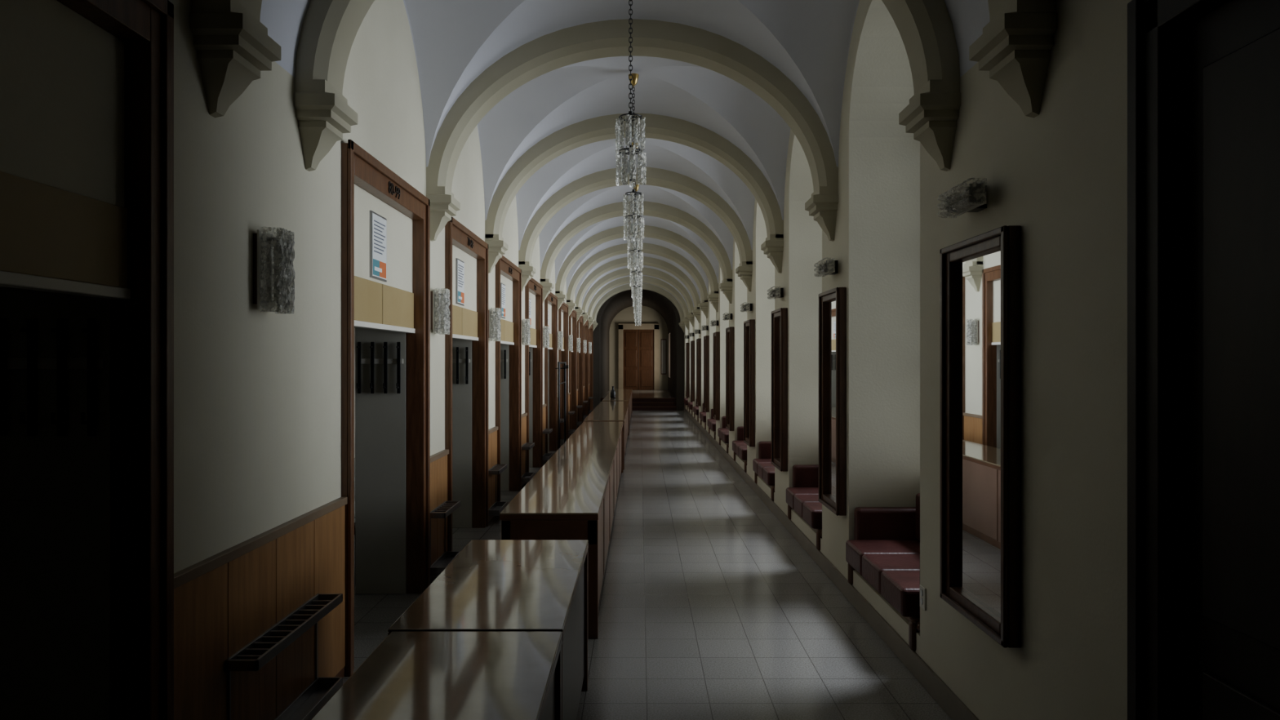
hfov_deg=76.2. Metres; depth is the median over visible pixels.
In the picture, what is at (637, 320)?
crystal chandelier
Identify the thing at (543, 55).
arch
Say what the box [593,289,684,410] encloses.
archway
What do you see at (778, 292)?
lamp
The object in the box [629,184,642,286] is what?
crystal chandelier
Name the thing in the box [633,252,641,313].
crystal chandelier
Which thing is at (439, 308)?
wall sconce
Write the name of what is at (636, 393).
floor
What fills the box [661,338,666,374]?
notice board
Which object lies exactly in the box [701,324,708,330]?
lamp
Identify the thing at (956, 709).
baseboard
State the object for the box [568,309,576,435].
doorway
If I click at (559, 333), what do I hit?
wall sconce
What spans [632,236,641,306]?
crystal chandelier
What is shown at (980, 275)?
wall mirror
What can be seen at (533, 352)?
doorway
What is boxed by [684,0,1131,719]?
wall
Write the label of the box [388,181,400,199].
number sign
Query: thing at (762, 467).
leather bench
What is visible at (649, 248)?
arch
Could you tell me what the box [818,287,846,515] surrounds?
wall mirror
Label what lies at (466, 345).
doorway
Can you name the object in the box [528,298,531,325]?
poster
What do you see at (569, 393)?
trim
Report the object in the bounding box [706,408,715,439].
leather bench
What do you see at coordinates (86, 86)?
doorway
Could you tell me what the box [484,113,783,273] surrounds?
arch
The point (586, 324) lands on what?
doorway
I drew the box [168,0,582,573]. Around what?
wall
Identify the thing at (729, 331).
wall mirror
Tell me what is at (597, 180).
arch
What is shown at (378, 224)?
poster
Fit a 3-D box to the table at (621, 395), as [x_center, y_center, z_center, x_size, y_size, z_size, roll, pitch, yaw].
[-0.575,1.355,23.150,0.650,0.790,7.500,0,0,0]
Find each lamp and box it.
[693,328,700,333]
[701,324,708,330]
[710,320,718,326]
[722,312,732,320]
[740,302,752,311]
[767,286,783,299]
[813,257,837,277]
[937,177,986,218]
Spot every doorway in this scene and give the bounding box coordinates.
[0,0,173,719]
[341,139,430,676]
[444,216,488,551]
[495,254,521,501]
[524,277,542,472]
[544,291,557,461]
[558,302,568,446]
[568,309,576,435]
[577,315,583,426]
[583,320,588,419]
[588,323,593,413]
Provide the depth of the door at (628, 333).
36.91 m
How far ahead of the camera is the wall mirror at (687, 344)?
25.25 m
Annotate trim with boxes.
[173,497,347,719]
[430,448,448,582]
[488,426,497,522]
[521,412,527,486]
[542,404,546,463]
[568,392,570,436]
[576,388,577,427]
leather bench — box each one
[684,396,688,410]
[688,400,693,415]
[693,404,698,422]
[699,403,706,429]
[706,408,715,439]
[717,416,728,453]
[732,426,746,472]
[752,441,774,501]
[786,464,822,550]
[845,493,919,651]
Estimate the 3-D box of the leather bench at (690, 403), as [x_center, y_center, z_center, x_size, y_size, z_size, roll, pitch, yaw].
[1.785,1.285,24.420,0.630,0.670,1.496,0,0,0]
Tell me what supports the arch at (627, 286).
attached to the ceiling
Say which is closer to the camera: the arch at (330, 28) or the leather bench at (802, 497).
the arch at (330, 28)
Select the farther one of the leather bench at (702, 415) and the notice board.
the notice board
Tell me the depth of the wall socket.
4.38 m
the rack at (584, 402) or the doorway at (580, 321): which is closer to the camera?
the doorway at (580, 321)
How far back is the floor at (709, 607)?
5.57 m
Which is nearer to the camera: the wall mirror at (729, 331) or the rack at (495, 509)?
the rack at (495, 509)
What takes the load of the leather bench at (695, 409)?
attached to the wall at (1059, 174)
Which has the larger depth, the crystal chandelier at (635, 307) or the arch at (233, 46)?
the crystal chandelier at (635, 307)
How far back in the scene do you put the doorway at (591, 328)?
27.70 m
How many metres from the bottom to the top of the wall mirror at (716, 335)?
1.695 m
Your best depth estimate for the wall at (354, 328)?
14.59 m
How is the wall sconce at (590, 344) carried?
attached to the wall at (257, 394)
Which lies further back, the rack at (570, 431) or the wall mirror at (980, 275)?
the rack at (570, 431)
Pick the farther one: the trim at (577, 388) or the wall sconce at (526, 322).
the trim at (577, 388)
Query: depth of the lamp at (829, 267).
6.31 m
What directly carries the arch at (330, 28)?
attached to the ceiling
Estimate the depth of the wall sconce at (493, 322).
8.85 m
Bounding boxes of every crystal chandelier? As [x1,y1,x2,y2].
[614,0,646,187]
[622,73,644,240]
[626,142,643,269]
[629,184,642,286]
[631,240,642,297]
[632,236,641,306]
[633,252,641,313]
[634,299,641,318]
[635,309,641,322]
[635,314,641,325]
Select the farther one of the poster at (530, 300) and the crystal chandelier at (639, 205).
the poster at (530, 300)
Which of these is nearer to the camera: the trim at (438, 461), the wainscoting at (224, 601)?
the wainscoting at (224, 601)
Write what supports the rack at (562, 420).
on the floor at (709, 607)
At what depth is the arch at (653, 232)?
15.90 m
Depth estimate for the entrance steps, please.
28.65 m
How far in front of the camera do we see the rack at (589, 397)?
26.00 m
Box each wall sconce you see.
[253,226,294,314]
[430,288,450,334]
[488,307,501,341]
[521,319,530,345]
[542,326,549,347]
[557,331,563,349]
[568,334,573,351]
[576,337,580,351]
[583,340,586,352]
[588,342,591,353]
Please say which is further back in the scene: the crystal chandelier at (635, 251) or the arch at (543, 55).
the crystal chandelier at (635, 251)
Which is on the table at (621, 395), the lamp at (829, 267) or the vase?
the vase
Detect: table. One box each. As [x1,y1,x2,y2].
[311,631,562,719]
[387,539,588,719]
[499,421,622,639]
[583,401,629,470]
[602,389,632,422]
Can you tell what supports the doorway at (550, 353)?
in the wall at (257, 394)
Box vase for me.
[609,386,615,398]
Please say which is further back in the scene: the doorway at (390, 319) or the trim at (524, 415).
the trim at (524, 415)
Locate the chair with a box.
[354,523,355,586]
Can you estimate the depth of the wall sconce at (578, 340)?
20.85 m
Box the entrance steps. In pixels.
[600,397,676,410]
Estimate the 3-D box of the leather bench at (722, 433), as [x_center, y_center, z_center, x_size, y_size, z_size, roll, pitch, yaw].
[1.785,1.285,14.820,0.630,0.670,1.496,0,0,0]
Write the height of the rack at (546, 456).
0.572 m
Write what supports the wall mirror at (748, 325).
attached to the wall at (1059, 174)
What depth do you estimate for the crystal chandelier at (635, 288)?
14.81 m
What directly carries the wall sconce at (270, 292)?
attached to the wall at (257, 394)
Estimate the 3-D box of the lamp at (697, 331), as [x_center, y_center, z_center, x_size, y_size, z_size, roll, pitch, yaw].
[1.457,-0.720,20.760,0.145,0.116,0.353,0,0,0]
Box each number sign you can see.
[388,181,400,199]
[467,237,473,248]
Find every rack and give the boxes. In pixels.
[225,593,342,719]
[430,501,460,583]
[488,464,506,515]
[521,442,534,483]
[542,428,552,460]
[555,361,568,449]
[560,418,564,444]
[568,411,574,435]
[576,404,582,427]
[583,400,588,418]
[588,396,592,414]
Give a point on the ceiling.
(455, 42)
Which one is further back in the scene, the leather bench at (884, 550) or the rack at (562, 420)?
the rack at (562, 420)
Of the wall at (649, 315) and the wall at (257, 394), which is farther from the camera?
the wall at (649, 315)
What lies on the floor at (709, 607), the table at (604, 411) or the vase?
the table at (604, 411)
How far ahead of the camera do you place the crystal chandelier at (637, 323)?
26.81 m
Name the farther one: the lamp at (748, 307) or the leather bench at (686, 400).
the leather bench at (686, 400)
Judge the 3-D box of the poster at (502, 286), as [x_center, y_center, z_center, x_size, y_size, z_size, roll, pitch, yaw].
[-1.692,-0.730,10.085,0.016,0.420,0.310,0,0,0]
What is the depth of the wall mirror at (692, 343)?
22.85 m
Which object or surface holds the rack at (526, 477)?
on the floor at (709, 607)
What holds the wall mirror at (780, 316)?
attached to the wall at (1059, 174)
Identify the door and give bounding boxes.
[617,323,658,390]
[1127,0,1279,719]
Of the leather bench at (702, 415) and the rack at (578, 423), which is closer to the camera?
the leather bench at (702, 415)
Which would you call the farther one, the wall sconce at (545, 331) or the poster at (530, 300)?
the wall sconce at (545, 331)
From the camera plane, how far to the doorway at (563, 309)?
18.11 m
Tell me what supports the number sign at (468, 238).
attached to the doorway at (466, 345)
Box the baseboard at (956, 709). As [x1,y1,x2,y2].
[684,407,978,719]
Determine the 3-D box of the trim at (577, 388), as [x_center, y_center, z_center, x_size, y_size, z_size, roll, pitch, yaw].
[-1.633,1.252,20.960,0.035,0.995,0.700,0,0,0]
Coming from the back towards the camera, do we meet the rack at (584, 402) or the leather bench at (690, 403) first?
the leather bench at (690, 403)
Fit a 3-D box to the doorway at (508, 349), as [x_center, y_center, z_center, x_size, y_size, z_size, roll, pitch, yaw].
[-1.863,0.265,10.160,0.533,2.970,1.700,0,0,0]
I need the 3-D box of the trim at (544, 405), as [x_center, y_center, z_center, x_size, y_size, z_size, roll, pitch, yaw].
[-1.633,1.252,13.760,0.035,0.995,0.700,0,0,0]
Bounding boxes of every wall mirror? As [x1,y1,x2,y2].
[685,342,689,397]
[690,340,694,401]
[696,338,701,405]
[703,335,709,412]
[713,332,719,420]
[725,326,733,431]
[743,319,755,446]
[771,307,787,471]
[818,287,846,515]
[940,225,1021,648]
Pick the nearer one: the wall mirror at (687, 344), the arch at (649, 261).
the arch at (649, 261)
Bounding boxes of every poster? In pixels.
[369,210,386,281]
[455,257,464,306]
[500,282,505,318]
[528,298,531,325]
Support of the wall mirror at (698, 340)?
attached to the wall at (1059, 174)
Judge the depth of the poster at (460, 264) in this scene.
7.64 m
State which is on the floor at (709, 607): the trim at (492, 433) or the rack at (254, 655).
the rack at (254, 655)
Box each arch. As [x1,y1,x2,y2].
[189,0,1057,117]
[293,0,960,171]
[426,18,838,241]
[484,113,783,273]
[518,166,752,292]
[540,200,732,303]
[555,225,718,311]
[566,242,708,318]
[574,256,700,323]
[582,266,693,327]
[586,275,688,329]
[591,283,684,333]
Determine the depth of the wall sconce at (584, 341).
23.26 m
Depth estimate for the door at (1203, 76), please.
2.25 m
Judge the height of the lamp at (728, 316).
0.116 m
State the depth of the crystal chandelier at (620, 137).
5.23 m
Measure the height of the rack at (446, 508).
0.572 m
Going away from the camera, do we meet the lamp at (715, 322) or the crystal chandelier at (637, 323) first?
the lamp at (715, 322)
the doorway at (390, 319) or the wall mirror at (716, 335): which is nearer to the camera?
the doorway at (390, 319)
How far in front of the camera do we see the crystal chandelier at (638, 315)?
22.04 m
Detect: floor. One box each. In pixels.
[342,410,951,719]
[601,390,674,397]
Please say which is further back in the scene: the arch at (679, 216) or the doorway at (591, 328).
the doorway at (591, 328)
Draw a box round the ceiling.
[259,0,990,315]
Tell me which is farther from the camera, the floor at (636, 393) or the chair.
the floor at (636, 393)
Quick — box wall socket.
[920,584,926,610]
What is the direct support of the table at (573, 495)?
on the floor at (709, 607)
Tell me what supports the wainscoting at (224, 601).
attached to the wall at (257, 394)
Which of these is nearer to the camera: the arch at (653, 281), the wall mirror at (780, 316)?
the wall mirror at (780, 316)
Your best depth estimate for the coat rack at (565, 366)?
13.70 m
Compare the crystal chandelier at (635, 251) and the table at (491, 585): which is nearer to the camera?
the table at (491, 585)
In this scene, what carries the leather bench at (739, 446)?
attached to the wall at (1059, 174)
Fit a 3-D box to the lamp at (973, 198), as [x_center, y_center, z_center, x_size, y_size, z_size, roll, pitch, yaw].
[1.457,-0.720,3.650,0.145,0.116,0.353,0,0,0]
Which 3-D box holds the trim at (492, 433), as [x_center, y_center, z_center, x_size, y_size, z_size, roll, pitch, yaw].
[-1.633,1.252,8.960,0.035,0.995,0.700,0,0,0]
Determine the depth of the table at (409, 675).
2.48 m
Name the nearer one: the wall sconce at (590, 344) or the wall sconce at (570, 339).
the wall sconce at (570, 339)
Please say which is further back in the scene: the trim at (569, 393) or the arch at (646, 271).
the arch at (646, 271)
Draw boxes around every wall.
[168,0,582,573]
[354,328,355,457]
[608,305,667,390]
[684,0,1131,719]
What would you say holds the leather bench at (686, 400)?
attached to the wall at (1059, 174)
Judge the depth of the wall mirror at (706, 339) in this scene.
18.05 m

